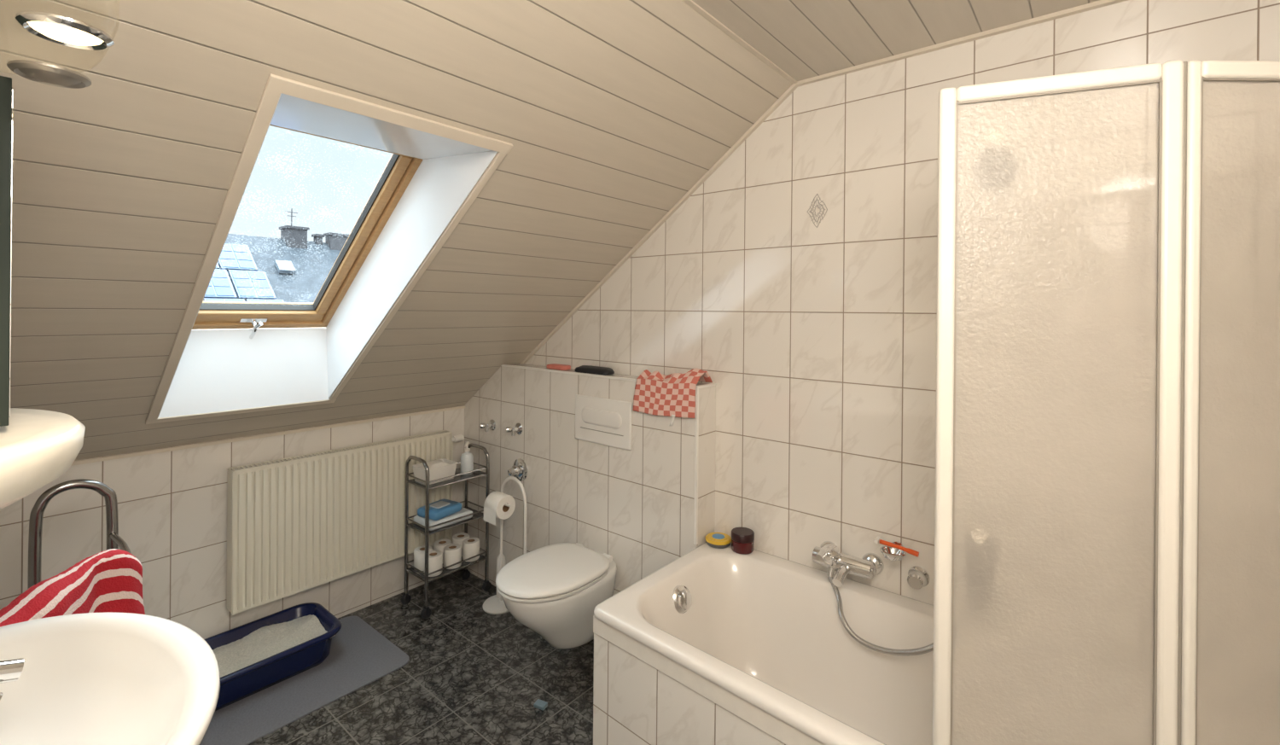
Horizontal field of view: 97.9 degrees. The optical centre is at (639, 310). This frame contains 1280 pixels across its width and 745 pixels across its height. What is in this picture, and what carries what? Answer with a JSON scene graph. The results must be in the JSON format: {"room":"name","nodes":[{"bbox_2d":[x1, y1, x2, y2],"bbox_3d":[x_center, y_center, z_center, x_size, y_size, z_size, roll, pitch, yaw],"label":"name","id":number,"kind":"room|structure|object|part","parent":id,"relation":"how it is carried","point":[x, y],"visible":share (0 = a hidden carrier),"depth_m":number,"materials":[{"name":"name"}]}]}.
{"room":"bathroom","nodes":[
{"label":"bathroom","id":0,"kind":"room"},
{"bbox_2d":[0,405,464,639],"bbox_3d":[-1.665,1.026,2.537,0.050,0.955,2.300,1,0,40],"label":"wall","id":1,"kind":"structure","parent":0,"point":[172,505],"depth_m":2.27,"materials":[{"name":"white tile"}]},
{"bbox_2d":[70,405,465,465],"bbox_3d":[-1.681,0.556,2.463,0.012,0.013,2.060,1,0,40],"label":"trim","id":2,"kind":"structure","parent":1,"relation":"attached to","point":[212,443],"depth_m":2.42,"materials":[{"name":"beige wood"}]},
{"bbox_2d":[226,430,464,615],"bbox_3d":[-1.378,1.053,2.768,0.086,0.766,1.104,1,0,40],"label":"radiator","id":3,"kind":"object","parent":1,"relation":"attached to","point":[295,526],"visible":0.8,"depth_m":2.59,"materials":[{"name":"beige metal"}]},
{"bbox_2d":[228,430,451,472],"bbox_3d":[-1.397,0.674,2.729,0.071,0.008,1.007,1,0,40],"label":"grille","id":4,"kind":"object","parent":3,"relation":"attached to","point":[443,433],"depth_m":2.66,"materials":[{"name":"beige metal"}]},
{"bbox_2d":[0,0,792,460],"bbox_3d":[-0.878,-0.167,1.895,1.986,1.446,2.300,1,0,40],"label":"ceiling","id":5,"kind":"structure","parent":0,"point":[611,112],"depth_m":1.53,"materials":[{"name":"brown wood"}]},
{"bbox_2d":[145,73,513,424],"bbox_3d":[-1.114,-0.101,1.879,1.348,1.037,0.645,1,0,40],"label":"window","id":6,"kind":"structure","parent":5,"relation":"attached to","point":[212,369],"depth_m":2.09,"materials":[{"name":"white wood"}]},
{"bbox_3d":[-1.561,0.078,2.252,0.086,0.099,0.076,1,0,-12],"label":"handle","id":7,"kind":"part","parent":6,"relation":"part of","materials":[{"name":"silver metal"}]},
{"bbox_3d":[-1.283,-0.274,2.021,0.828,0.645,0.527,1,0,40],"label":"sash","id":8,"kind":"part","parent":6,"relation":"part of","materials":[{"name":"brown wood"}]},
{"bbox_3d":[-1.293,-0.272,2.029,0.880,0.697,0.585,1,0,40],"label":"frame","id":9,"kind":"part","parent":6,"relation":"part of","materials":[{"name":"brown wood"}]},
{"bbox_2d":[248,569,593,744],"bbox_3d":[-0.368,1.546,1.461,3.427,0.060,2.300,1,0,40],"label":"floor","id":10,"kind":"structure","parent":0,"point":[472,675],"depth_m":2.23,"materials":[{"name":"stone"}]},
{"bbox_2d":[27,478,130,588],"bbox_3d":[-1.472,0.995,1.443,0.222,1.018,0.734,1,0,-43],"label":"towel rack","id":11,"kind":"object","parent":10,"relation":"on","point":[113,540],"visible":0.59,"depth_m":1.56,"materials":[{"name":"silver metal"}]},
{"bbox_2d":[0,548,145,627],"bbox_3d":[-1.321,0.762,1.275,0.160,0.329,0.371,1,0,-8],"label":"striped towel","id":12,"kind":"object","parent":11,"relation":"hanging from","point":[108,580],"visible":0.44,"depth_m":1.32,"materials":[{"name":"red fabric"}]},
{"bbox_3d":[-1.385,0.652,1.407,0.123,0.046,0.621,1,0,-26],"label":"arm","id":13,"kind":"part","parent":11,"relation":"part of","materials":[{"name":"silver metal"}]},
{"bbox_2d":[0,612,220,744],"bbox_3d":[-0.948,1.060,0.835,0.760,0.902,0.488,1,0,40],"label":"basin","id":14,"kind":"object","parent":10,"relation":"on","point":[89,678],"visible":0.98,"depth_m":1.01,"materials":[{"name":"white ceramic"}]},
{"bbox_2d":[0,657,23,699],"bbox_3d":[-1.008,0.556,0.767,0.054,0.106,0.218,1,0,35],"label":"tap","id":15,"kind":"object","parent":14,"relation":"on","point":[10,670],"visible":1,"depth_m":0.84,"materials":[{"name":"silver metal"}]},
{"bbox_3d":[-1.009,0.533,0.771,0.050,0.061,0.212,1,0,33],"label":"lever","id":16,"kind":"part","parent":15,"relation":"part of","materials":[{"name":"silver metal"}]},
{"bbox_2d":[200,616,409,744],"bbox_3d":[-1.496,1.502,2.214,0.570,0.008,0.954,1,0,40],"label":"bath mat","id":17,"kind":"object","parent":10,"relation":"on","point":[359,655],"visible":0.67,"depth_m":2.21,"materials":[{"name":"grey fabric"}]},
{"bbox_2d":[204,602,341,710],"bbox_3d":[-1.601,1.424,2.267,0.368,0.143,0.642,1,0,40],"label":"tray","id":18,"kind":"object","parent":17,"relation":"on","point":[253,657],"visible":0.67,"depth_m":2.31,"materials":[{"name":"blue plastic"}]},
{"bbox_2d":[400,443,491,618],"bbox_3d":[-1.013,1.124,2.938,0.228,0.773,0.398,1,0,40],"label":"trolley","id":19,"kind":"object","parent":10,"relation":"on","point":[405,599],"visible":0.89,"depth_m":2.86,"materials":[{"name":"silver metal"}]},
{"bbox_3d":[-1.124,1.095,2.803,0.221,0.718,0.018,1,0,40],"label":"frame","id":20,"kind":"part","parent":19,"relation":"part of","materials":[{"name":"silver metal"}]},
{"bbox_2d":[413,545,432,570],"bbox_3d":[-1.121,1.280,2.883,0.090,0.096,0.090,1,0,40],"label":"toilet roll","id":21,"kind":"object","parent":19,"relation":"on","point":[419,552],"visible":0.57,"depth_m":2.84,"materials":[{"name":"paper"}]},
{"bbox_2d":[423,550,442,576],"bbox_3d":[-1.048,1.281,2.823,0.090,0.096,0.090,1,0,40],"label":"toilet roll","id":22,"kind":"object","parent":19,"relation":"on","point":[435,557],"visible":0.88,"depth_m":2.79,"materials":[{"name":"paper"}]},
{"bbox_2d":[412,458,457,484],"bbox_3d":[-1.062,0.827,2.884,0.136,0.094,0.184,1,0,40],"label":"basket","id":23,"kind":"object","parent":19,"relation":"on","point":[439,468],"visible":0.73,"depth_m":2.85,"materials":[{"name":"white plastic"}]},
{"bbox_2d":[433,539,451,563],"bbox_3d":[-1.052,1.281,2.966,0.090,0.096,0.090,1,0,40],"label":"toilet roll","id":24,"kind":"object","parent":19,"relation":"on","point":[439,544],"visible":0.38,"depth_m":2.94,"materials":[{"name":"paper"}]},
{"bbox_2d":[413,506,472,530],"bbox_3d":[-1.028,1.077,2.919,0.170,0.045,0.250,1,0,40],"label":"pack","id":25,"kind":"object","parent":19,"relation":"on","point":[463,511],"visible":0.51,"depth_m":2.86},
{"bbox_2d":[417,499,461,520],"bbox_3d":[-1.040,1.030,2.896,0.140,0.047,0.180,1,0,28],"label":"pack","id":26,"kind":"object","parent":25,"relation":"on","point":[439,509],"visible":0.98,"depth_m":2.86},
{"bbox_3d":[-1.013,1.087,2.938,0.208,0.042,0.358,1,0,40],"label":"shelf rail","id":27,"kind":"part","parent":19,"relation":"part of","materials":[{"name":"silver metal"}]},
{"bbox_3d":[-1.015,1.317,2.938,0.208,0.042,0.358,1,0,40],"label":"shelf rail","id":28,"kind":"part","parent":19,"relation":"part of","materials":[{"name":"silver metal"}]},
{"bbox_2d":[408,506,483,533],"bbox_3d":[-1.013,1.102,2.938,0.192,0.004,0.334,1,0,40],"label":"shelf","id":29,"kind":"object","parent":19,"relation":"attached to","point":[480,514],"depth_m":2.86,"materials":[{"name":"silver metal"}]},
{"bbox_2d":[407,555,485,580],"bbox_3d":[-1.015,1.332,2.938,0.192,0.004,0.334,1,0,40],"label":"shelf","id":30,"kind":"object","parent":19,"relation":"attached to","point":[464,564],"depth_m":2.85,"materials":[{"name":"silver metal"}]},
{"bbox_3d":[-1.010,0.862,2.938,0.208,0.042,0.358,1,0,40],"label":"shelf rail","id":31,"kind":"part","parent":19,"relation":"part of","materials":[{"name":"silver metal"}]},
{"bbox_2d":[408,467,485,488],"bbox_3d":[-1.011,0.877,2.938,0.192,0.004,0.334,1,0,40],"label":"shelf","id":32,"kind":"object","parent":19,"relation":"attached to","point":[476,474],"depth_m":2.88,"materials":[{"name":"silver metal"}]},
{"bbox_2d":[443,543,461,569],"bbox_3d":[-0.978,1.282,2.908,0.090,0.096,0.090,1,0,40],"label":"toilet roll","id":33,"kind":"object","parent":19,"relation":"on","point":[452,553],"visible":0.89,"depth_m":2.87,"materials":[{"name":"paper"}]},
{"bbox_2d":[452,532,469,556],"bbox_3d":[-0.982,1.282,3.051,0.090,0.096,0.090,1,0,40],"label":"toilet roll","id":34,"kind":"object","parent":19,"relation":"on","point":[458,538],"visible":0.44,"depth_m":3.02,"materials":[{"name":"paper"}]},
{"bbox_2d":[460,441,473,475],"bbox_3d":[-0.930,0.790,2.991,0.072,0.170,0.072,1,0,40],"label":"pump bottle","id":35,"kind":"object","parent":19,"relation":"on","point":[467,458],"visible":0.98,"depth_m":2.97,"materials":[{"name":"white plastic"}]},
{"bbox_2d":[462,537,479,561],"bbox_3d":[-0.907,1.282,2.992,0.090,0.096,0.090,1,0,40],"label":"toilet roll","id":36,"kind":"object","parent":19,"relation":"on","point":[470,545],"visible":0.86,"depth_m":2.96,"materials":[{"name":"paper"}]},
{"bbox_3d":[-0.901,1.097,3.073,0.221,0.718,0.018,1,0,40],"label":"frame","id":37,"kind":"part","parent":19,"relation":"part of","materials":[{"name":"silver metal"}]},
{"bbox_2d":[482,476,527,614],"bbox_3d":[-0.670,1.173,2.823,0.290,0.680,0.174,1,0,40],"label":"toilet paper stand","id":38,"kind":"object","parent":10,"relation":"on","point":[495,604],"visible":0.72,"depth_m":2.81,"materials":[{"name":"white plastic"}]},
{"bbox_2d":[483,491,515,525],"bbox_3d":[-0.691,0.964,2.744,0.102,0.128,0.116,1,0,40],"label":"toilet roll","id":39,"kind":"object","parent":38,"relation":"hanging from","point":[494,507],"visible":0.98,"depth_m":2.71,"materials":[{"name":"paper"}]},
{"bbox_3d":[-0.638,1.164,2.796,0.206,0.660,0.016,1,0,40],"label":"rod","id":40,"kind":"part","parent":38,"relation":"part of","materials":[{"name":"white plastic"}]},
{"bbox_2d":[533,698,547,710],"bbox_3d":[-0.380,1.509,2.134,0.047,0.014,0.031,1,0,25],"label":"packet","id":41,"kind":"object","parent":10,"relation":"on","point":[539,704],"visible":1,"depth_m":2.13,"materials":[{"name":"plastic"}]},
{"bbox_2d":[462,363,708,595],"bbox_3d":[-0.361,0.909,2.796,1.627,1.215,0.140,1,0,40],"label":"wall ledge","id":42,"kind":"object","parent":10,"relation":"on","point":[635,507],"visible":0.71,"depth_m":2.66,"materials":[{"name":"white tile"}]},
{"bbox_2d":[479,419,495,431],"bbox_3d":[-0.840,0.632,3.061,0.073,0.060,0.069,1,0,40],"label":"angle valve","id":43,"kind":"object","parent":42,"relation":"attached to","point":[491,424],"visible":1,"depth_m":3.06,"materials":[{"name":"silver metal"}]},
{"bbox_3d":[-0.856,0.639,3.059,0.050,0.045,0.033,1,0,0],"label":"knob","id":44,"kind":"part","parent":43,"relation":"part of","materials":[{"name":"silver metal"}]},
{"bbox_2d":[506,422,523,436],"bbox_3d":[-0.661,0.621,2.913,0.073,0.060,0.069,1,0,40],"label":"angle valve","id":45,"kind":"object","parent":42,"relation":"attached to","point":[518,428],"visible":1,"depth_m":2.91,"materials":[{"name":"silver metal"}]},
{"bbox_3d":[-0.677,0.628,2.911,0.050,0.045,0.033,1,0,0],"label":"knob","id":46,"kind":"part","parent":45,"relation":"part of","materials":[{"name":"silver metal"}]},
{"bbox_2d":[507,458,528,481],"bbox_3d":[-0.649,0.834,2.897,0.116,0.116,0.075,1,0,40],"label":"angle valve","id":47,"kind":"object","parent":42,"relation":"attached to","point":[520,470],"visible":0.99,"depth_m":2.89,"materials":[{"name":"silver metal"}]},
{"bbox_3d":[-0.659,0.834,2.885,0.056,0.056,0.044,1,0,40],"label":"knob","id":48,"kind":"part","parent":47,"relation":"part of","materials":[{"name":"silver metal"}]},
{"bbox_2d":[495,542,616,648],"bbox_3d":[-0.356,1.254,2.353,0.380,0.369,0.530,1,0,40],"label":"toilet","id":49,"kind":"object","parent":42,"relation":"attached to","point":[555,590],"visible":0.94,"depth_m":2.26,"materials":[{"name":"white ceramic"}]},
{"bbox_3d":[-0.372,1.083,2.332,0.380,0.026,0.474,1,0,40],"label":"lid","id":50,"kind":"part","parent":49,"relation":"part of","materials":[{"name":"white plastic"}]},
{"bbox_3d":[-0.372,1.106,2.332,0.374,0.015,0.470,1,0,40],"label":"seat","id":51,"kind":"part","parent":49,"relation":"part of","materials":[{"name":"white plastic"}]},
{"bbox_2d":[546,363,570,370],"bbox_3d":[-0.416,0.288,2.853,0.125,0.023,0.060,1,0,40],"label":"packet","id":52,"kind":"object","parent":42,"relation":"on","point":[553,366],"visible":0.98,"depth_m":2.82,"materials":[{"name":"plastic"}]},
{"bbox_2d":[574,365,614,375],"bbox_3d":[-0.223,0.287,2.693,0.228,0.035,0.080,1,0,40],"label":"pouch","id":53,"kind":"object","parent":42,"relation":"on","point":[583,369],"visible":0.96,"depth_m":2.65,"materials":[{"name":"black fabric"}]},
{"bbox_2d":[575,394,632,450],"bbox_3d":[-0.175,0.504,2.540,0.350,0.212,0.020,1,0,40],"label":"flush plate","id":54,"kind":"object","parent":42,"relation":"attached to","point":[607,421],"visible":1,"depth_m":2.52,"materials":[{"name":"white plastic"}]},
{"bbox_2d":[500,364,716,544],"bbox_3d":[-0.223,0.612,2.681,1.284,0.631,0.144,1,0,40],"label":"trim","id":55,"kind":"structure","parent":42,"relation":"attached to","point":[696,419],"depth_m":2.22,"materials":[{"name":"white plastic"}]},
{"bbox_2d":[633,368,712,425],"bbox_3d":[0.135,0.353,2.350,0.327,0.233,0.136,1,0,40],"label":"dish towel","id":56,"kind":"object","parent":42,"relation":"on","point":[656,393],"visible":1,"depth_m":2.30,"materials":[{"name":"red fabric"}]},
{"bbox_2d":[695,385,715,546],"bbox_3d":[0.270,0.625,2.277,0.002,0.635,0.139,1,0,40],"label":"wall","id":57,"kind":"structure","parent":42,"relation":"attached to","point":[706,395],"depth_m":2.28,"materials":[{"name":"white tile"}]},
{"bbox_2d":[593,532,933,744],"bbox_3d":[0.703,1.219,1.475,1.699,0.616,0.814,1,0,40],"label":"bathtub","id":58,"kind":"object","parent":10,"relation":"on","point":[713,646],"depth_m":1.77,"materials":[{"name":"ceramic"}]},
{"bbox_3d":[0.435,1.249,1.296,0.547,0.551,1.821,1,0,-29],"label":"tiled panel","id":59,"kind":"part","parent":58,"relation":"part of","materials":[{"name":"white tile"}]},
{"bbox_3d":[0.315,0.923,2.243,0.104,0.032,0.104,1,0,40],"label":"tub of cream","id":60,"kind":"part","parent":58,"relation":"part of","materials":[{"name":"yellow plastic"}]},
{"bbox_2d":[731,527,754,554],"bbox_3d":[0.402,0.903,2.188,0.090,0.074,0.090,1,0,40],"label":"jar","id":61,"kind":"object","parent":58,"relation":"on","point":[742,538],"visible":1,"depth_m":2.15,"materials":[{"name":"red plastic"}]},
{"bbox_3d":[0.403,0.881,2.188,0.090,0.030,0.090,1,0,40],"label":"lid","id":62,"kind":"part","parent":61,"relation":"part of","materials":[{"name":"brown plastic"}]},
{"bbox_2d":[932,59,1279,744],"bbox_3d":[0.992,0.250,1.014,0.820,1.389,0.096,1,0,10],"label":"shower enclosure","id":63,"kind":"object","parent":58,"relation":"on","point":[1107,492],"visible":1,"depth_m":1.01,"materials":[{"name":"glass"}]},
{"bbox_3d":[0.772,0.250,1.051,0.328,1.329,0.004,1,0,21],"label":"pane","id":64,"kind":"part","parent":63,"relation":"part of","materials":[{"name":"glass"}]},
{"bbox_3d":[1.157,0.254,0.985,0.400,1.385,0.022,1,0,0],"label":"panel","id":65,"kind":"part","parent":63,"relation":"part of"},
{"bbox_3d":[1.153,0.254,0.985,0.354,1.329,0.004,1,0,0],"label":"pane","id":66,"kind":"part","parent":63,"relation":"part of","materials":[{"name":"glass"}]},
{"bbox_2d":[692,0,1099,81],"bbox_3d":[0.435,-0.886,0.815,1.402,0.050,2.300,1,0,40],"label":"ceiling","id":67,"kind":"structure","parent":0,"point":[805,39],"depth_m":1.66,"materials":[{"name":"brown wood"}]},
{"bbox_2d":[525,0,1279,605],"bbox_3d":[0.359,0.331,2.326,3.327,2.385,0.053,1,0,40],"label":"wall","id":68,"kind":"structure","parent":0,"point":[800,275],"depth_m":2.01,"materials":[{"name":"white tile"}]},
{"bbox_2d":[520,83,797,364],"bbox_3d":[-0.176,-0.147,2.728,1.982,1.439,0.020,1,0,40],"label":"trim","id":69,"kind":"structure","parent":68,"relation":"attached to","point":[794,86],"depth_m":2.46,"materials":[{"name":"beige wood"}]},
{"bbox_2d":[681,0,797,83],"bbox_3d":[-0.110,-0.862,1.253,0.016,0.006,2.180,1,0,40],"label":"trim","id":70,"kind":"structure","parent":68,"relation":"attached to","point":[691,3],"depth_m":1.75,"materials":[{"name":"beige wood"}]},
{"bbox_2d":[812,541,884,587],"bbox_3d":[0.686,0.864,1.898,0.222,0.123,0.193,1,0,40],"label":"mixer","id":71,"kind":"object","parent":68,"relation":"attached to","point":[828,555],"visible":1,"depth_m":1.90,"materials":[{"name":"silver metal"}]},
{"bbox_3d":[0.639,0.840,1.904,0.066,0.076,0.142,1,0,40],"label":"lever","id":72,"kind":"part","parent":71,"relation":"part of","materials":[{"name":"silver metal"}]},
{"bbox_2d":[826,566,835,577],"bbox_3d":[0.664,0.906,1.935,0.024,0.038,0.033,1,0,40],"label":"outlet","id":73,"kind":"object","parent":71,"relation":"attached to","point":[831,570],"depth_m":1.93,"materials":[{"name":"silver metal"}]},
{"bbox_2d":[828,576,933,656],"bbox_3d":[0.795,0.979,1.766,0.432,0.171,0.126,1,0,40],"label":"shower hose","id":74,"kind":"object","parent":71,"relation":"attached to","point":[929,648],"visible":0.82,"depth_m":1.75,"materials":[{"name":"metal"}]},
{"bbox_2d":[879,541,906,560],"bbox_3d":[0.836,0.795,1.835,0.080,0.040,0.099,1,0,40],"label":"soap holder","id":75,"kind":"object","parent":68,"relation":"attached to","point":[890,553],"visible":0.89,"depth_m":1.83,"materials":[{"name":"silver metal"}]},
{"bbox_3d":[0.830,0.799,1.828,0.072,0.026,0.072,1,0,40],"label":"dish","id":76,"kind":"part","parent":75,"relation":"part of","materials":[{"name":"silver metal"}]},
{"bbox_2d":[873,535,919,557],"bbox_3d":[0.839,0.772,1.820,0.132,0.027,0.040,1,0,40],"label":"razor","id":77,"kind":"object","parent":75,"relation":"on","point":[877,539],"visible":1,"depth_m":1.82,"materials":[{"name":"orange plastic"}]},
{"bbox_2d":[907,565,930,589],"bbox_3d":[0.899,0.872,1.809,0.064,0.064,0.057,1,0,40],"label":"valve","id":78,"kind":"object","parent":68,"relation":"attached to","point":[918,578],"visible":1,"depth_m":1.80,"materials":[{"name":"silver metal"}]},
{"bbox_3d":[0.889,0.872,1.797,0.048,0.048,0.026,1,0,40],"label":"knob","id":79,"kind":"part","parent":78,"relation":"part of","materials":[{"name":"silver metal"}]},
{"bbox_2d":[796,0,1127,86],"bbox_3d":[1.110,-0.848,1.671,1.352,0.012,0.020,1,0,40],"label":"trim","id":80,"kind":"structure","parent":68,"relation":"attached to","point":[1100,3],"depth_m":1.73,"materials":[{"name":"beige wood"}]},
{"bbox_3d":[-1.074,0.317,0.594,3.327,2.385,0.050,1,0,40],"label":"wall","id":81,"kind":"structure","parent":0,"visible":0},
{"bbox_2d":[0,75,12,426],"bbox_3d":[-1.082,-0.084,0.793,0.320,0.488,0.238,1,0,40],"label":"mirror","id":82,"kind":"object","parent":81,"relation":"attached to","point":[6,89],"visible":1,"depth_m":0.78,"materials":[{"name":"silver metal"}]},
{"bbox_2d":[8,87,12,417],"bbox_3d":[-1.006,-0.084,0.885,0.300,0.468,0.001,1,0,40],"label":"mirror glass","id":83,"kind":"object","parent":82,"relation":"attached to","point":[10,89],"depth_m":0.78,"materials":[{"name":"silver mirror"}]},
{"bbox_2d":[0,407,85,509],"bbox_3d":[-0.987,0.221,0.763,0.690,0.105,0.319,1,0,40],"label":"shelf","id":84,"kind":"object","parent":81,"relation":"attached to","point":[37,447],"visible":0.98,"depth_m":0.74,"materials":[{"name":"ceramic"}]},
{"bbox_2d":[6,11,114,88],"bbox_3d":[-0.800,-0.363,0.613,0.470,0.078,0.319,1,0,40],"label":"lamp","id":85,"kind":"object","parent":81,"relation":"attached to","point":[58,29],"visible":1,"depth_m":0.67,"materials":[{"name":"silver plastic"}]},
{"bbox_3d":[-0.832,-0.329,0.787,0.062,0.009,0.062,1,0,40],"label":"spot bulb","id":86,"kind":"part","parent":85,"relation":"part of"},
{"bbox_3d":[-0.682,-0.328,0.663,0.062,0.009,0.062,1,0,40],"label":"spot bulb","id":87,"kind":"part","parent":85,"relation":"part of","materials":[{"name":"white glass"}]},
{"label":"outside","id":88,"kind":"structure","parent":0,"visible":0},
{"bbox_2d":[203,208,349,329],"bbox_3d":[-10.429,2.370,13.150,6.800,10.100,19.000,1,0,40],"label":"house","id":89,"kind":"structure","parent":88,"point":[290,267],"depth_m":13.40,"materials":[{"name":"stone"}]},
{"bbox_3d":[-9.178,-0.593,11.945,0.802,0.645,0.700,1,0,40],"label":"solar panel","id":90,"kind":"part","parent":89,"relation":"part of","materials":[{"name":"glass"}]},
{"bbox_3d":[-8.469,0.073,11.508,0.802,0.645,0.700,1,0,40],"label":"solar panel","id":91,"kind":"part","parent":89,"relation":"part of","materials":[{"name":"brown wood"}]},
{"bbox_3d":[-9.416,-1.255,12.952,0.802,0.645,0.700,1,0,40],"label":"solar panel","id":92,"kind":"part","parent":89,"relation":"part of","materials":[{"name":"white glass"}]},
{"bbox_3d":[-8.707,-0.589,12.515,0.802,0.645,0.700,1,0,40],"label":"solar panel","id":93,"kind":"part","parent":89,"relation":"part of","materials":[{"name":"glass"}]},
{"bbox_3d":[-7.997,0.077,12.079,0.802,0.645,0.700,1,0,40],"label":"solar panel","id":94,"kind":"part","parent":89,"relation":"part of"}
]}

